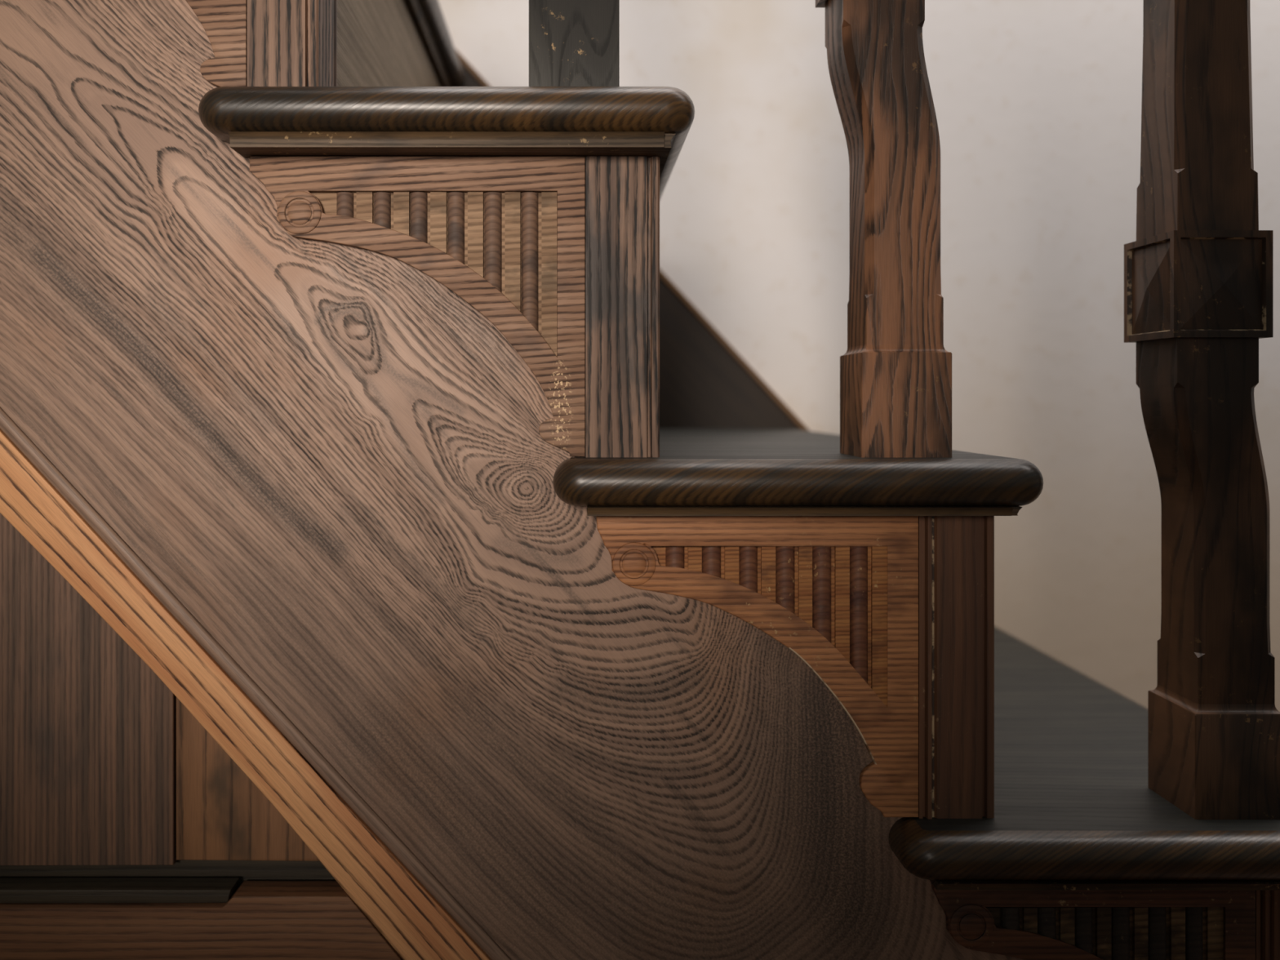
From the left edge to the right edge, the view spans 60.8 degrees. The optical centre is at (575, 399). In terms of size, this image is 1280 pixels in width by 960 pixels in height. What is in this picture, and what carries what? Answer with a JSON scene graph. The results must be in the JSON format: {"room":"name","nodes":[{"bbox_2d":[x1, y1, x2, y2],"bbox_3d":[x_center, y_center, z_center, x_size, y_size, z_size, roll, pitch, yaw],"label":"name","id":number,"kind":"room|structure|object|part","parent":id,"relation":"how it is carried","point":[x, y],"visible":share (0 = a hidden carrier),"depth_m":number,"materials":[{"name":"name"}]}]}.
{"room":"staircase","nodes":[
{"label":"staircase","id":0,"kind":"room"},
{"bbox_2d":[438,0,1279,711],"bbox_3d":[0.100,-0.763,1.138,3.400,2.300,0.100,0,0,0],"label":"wall","id":1,"kind":"structure","parent":0,"point":[1037,104],"depth_m":1.09,"materials":[{"name":"paint"}]},
{"bbox_2d":[459,62,799,429],"bbox_3d":[-0.011,-0.222,1.084,1.130,1.218,0.008,0,0,0],"label":"baseboard","id":2,"kind":"structure","parent":1,"relation":"attached to","point":[702,385],"depth_m":1.08,"materials":[{"name":"brown wood"}]},
{"bbox_2d":[454,48,809,431],"bbox_3d":[-0.006,-0.227,1.084,1.139,1.228,0.008,0,0,0],"label":"trim","id":3,"kind":"structure","parent":1,"relation":"attached to","point":[463,61],"depth_m":1.08,"materials":[{"name":"brown wood"}]},
{"bbox_3d":[0.100,0.427,-0.234,3.400,0.080,2.844,0,0,0],"label":"floor","id":4,"kind":"structure","parent":0,"visible":0},
{"bbox_2d":[0,428,491,959],"bbox_3d":[-0.192,0.125,0.558,0.474,0.523,0.027,0,0,0],"label":"panelling","id":5,"kind":"object","parent":4,"relation":"on","point":[150,809],"visible":1,"depth_m":0.55,"materials":[{"name":"brown wood"}]},
{"bbox_3d":[-0.254,0.101,0.569,0.336,0.371,0.004,0,0,0],"label":"panel","id":6,"kind":"part","parent":5,"relation":"part of","materials":[{"name":"brown wood"}]},
{"bbox_3d":[-0.253,0.267,0.554,0.339,0.037,0.018,0,0,0],"label":"rail","id":7,"kind":"part","parent":5,"relation":"part of","materials":[{"name":"brown wood"}]},
{"bbox_2d":[0,0,1025,959],"bbox_3d":[-0.045,0.004,0.556,0.765,0.766,0.026,0,0,0],"label":"string","id":8,"kind":"object","parent":4,"relation":"on","point":[332,469],"visible":0.88,"depth_m":0.54,"materials":[{"name":"brown wood"}]},
{"bbox_2d":[406,0,464,86],"bbox_3d":[-0.230,-0.315,0.796,0.238,0.030,0.566,0,0,0],"label":"trim","id":9,"kind":"structure","parent":8,"relation":"attached to","point":[428,15],"depth_m":0.93,"materials":[{"name":"brown wood"}]},
{"bbox_2d":[1255,889,1279,959],"bbox_3d":[0.356,0.311,0.561,0.037,0.152,0.044,0,0,0],"label":"stair riser","id":10,"kind":"object","parent":4,"relation":"on","point":[1267,901],"visible":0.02,"depth_m":0.54,"materials":[{"name":"brown wood"}]},
{"bbox_3d":[0.036,-0.050,0.831,0.010,0.156,0.495,0,0,0],"label":"stair riser","id":11,"kind":"structure","parent":0,"visible":0},
{"bbox_2d":[185,0,694,199],"bbox_3d":[-0.136,-0.210,0.796,0.388,0.179,0.566,0,0,0],"label":"stair tread","id":12,"kind":"structure","parent":11,"relation":"on","point":[650,122],"depth_m":0.52,"materials":[{"name":"brown wood"}]},
{"bbox_3d":[-0.247,-0.225,0.541,0.166,0.149,0.006,0,0,0],"label":"carved bracket","id":13,"kind":"part","parent":12,"relation":"part of","materials":[{"name":"brown wood"}]},
{"bbox_2d":[247,0,337,86],"bbox_3d":[-0.146,-0.225,0.561,0.035,0.149,0.043,0,0,0],"label":"stair riser","id":14,"kind":"object","parent":12,"relation":"on","point":[291,42],"visible":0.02,"depth_m":0.54,"materials":[{"name":"brown wood"}]},
{"bbox_2d":[337,0,443,86],"bbox_3d":[-0.134,-0.229,0.831,0.010,0.156,0.495,0,0,0],"label":"panelling","id":15,"kind":"structure","parent":12,"relation":"on","point":[380,42],"depth_m":0.72,"materials":[{"name":"brown wood"}]},
{"bbox_3d":[-0.059,-0.124,0.799,0.214,0.007,0.561,0,0,0],"label":"nosing moulding","id":16,"kind":"part","parent":12,"relation":"part of","materials":[{"name":"brown wood"}]},
{"bbox_2d":[528,0,619,86],"bbox_3d":[-0.008,-0.496,0.558,0.059,0.691,0.051,0,0,0],"label":"baluster","id":17,"kind":"object","parent":12,"relation":"on","point":[572,42],"visible":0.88,"depth_m":0.54,"materials":[{"name":"brown wood"}]},
{"bbox_3d":[0.202,0.129,0.831,0.010,0.156,0.495,0,0,0],"label":"stair riser","id":18,"kind":"structure","parent":0,"visible":0},
{"bbox_2d":[552,428,1043,515],"bbox_3d":[0.107,0.042,0.796,0.237,0.027,0.566,0,0,0],"label":"stair tread","id":19,"kind":"structure","parent":18,"relation":"on","point":[696,472],"depth_m":0.52,"materials":[{"name":"brown wood"}]},
{"bbox_2d":[249,156,585,456],"bbox_3d":[-0.079,-0.046,0.541,0.166,0.149,0.006,0,0,0],"label":"bracket","id":20,"kind":"object","parent":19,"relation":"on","point":[506,235],"visible":1,"depth_m":0.54,"materials":[{"name":"brown wood"}]},
{"bbox_2d":[585,155,659,457],"bbox_3d":[0.023,-0.046,0.561,0.037,0.149,0.043,0,0,0],"label":"stair riser","id":21,"kind":"object","parent":19,"relation":"on","point":[622,193],"visible":0.91,"depth_m":0.54,"materials":[{"name":"brown wood"}]},
{"bbox_2d":[595,515,918,817],"bbox_3d":[0.090,0.131,0.541,0.160,0.151,0.006,0,0,0],"label":"bracket","id":22,"kind":"object","parent":19,"relation":"attached to","point":[840,593],"visible":0.99,"depth_m":0.54,"materials":[{"name":"brown wood"}]},
{"bbox_3d":[0.110,0.053,0.799,0.209,0.004,0.561,0,0,0],"label":"nosing moulding","id":23,"kind":"part","parent":19,"relation":"part of","materials":[{"name":"brown wood"}]},
{"bbox_2d":[815,0,951,457],"bbox_3d":[0.157,-0.317,0.558,0.059,0.691,0.051,0,0,0],"label":"baluster","id":24,"kind":"object","parent":19,"relation":"on","point":[895,367],"visible":1,"depth_m":0.54,"materials":[{"name":"brown wood"}]},
{"bbox_3d":[0.368,0.309,0.831,0.010,0.156,0.495,0,0,0],"label":"stair riser","id":25,"kind":"structure","parent":0,"visible":0},
{"bbox_2d":[888,626,1279,889],"bbox_3d":[0.275,0.221,0.796,0.237,0.027,0.566,0,0,0],"label":"stair tread","id":26,"kind":"structure","parent":25,"relation":"on","point":[1075,808],"depth_m":0.54,"materials":[{"name":"brown wood"}]},
{"bbox_2d":[918,515,994,818],"bbox_3d":[0.189,0.132,0.561,0.038,0.152,0.044,0,0,0],"label":"stair riser","id":27,"kind":"object","parent":26,"relation":"on","point":[956,553],"visible":0.77,"depth_m":0.54,"materials":[{"name":"brown wood"}]},
{"bbox_2d":[931,883,1255,959],"bbox_3d":[0.257,0.311,0.541,0.160,0.151,0.006,0,0,0],"label":"bracket","id":28,"kind":"object","parent":26,"relation":"attached to","point":[1024,924],"visible":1,"depth_m":0.54,"materials":[{"name":"brown wood"}]},
{"bbox_3d":[0.277,0.233,0.799,0.208,0.004,0.561,0,0,0],"label":"nosing moulding","id":29,"kind":"part","parent":26,"relation":"part of","materials":[{"name":"brown wood"}]},
{"bbox_2d":[1124,0,1279,819],"bbox_3d":[0.322,-0.138,0.558,0.059,0.691,0.051,0,0,0],"label":"baluster","id":30,"kind":"object","parent":26,"relation":"on","point":[1198,267],"visible":1,"depth_m":0.54,"materials":[{"name":"brown wood"}]}
]}

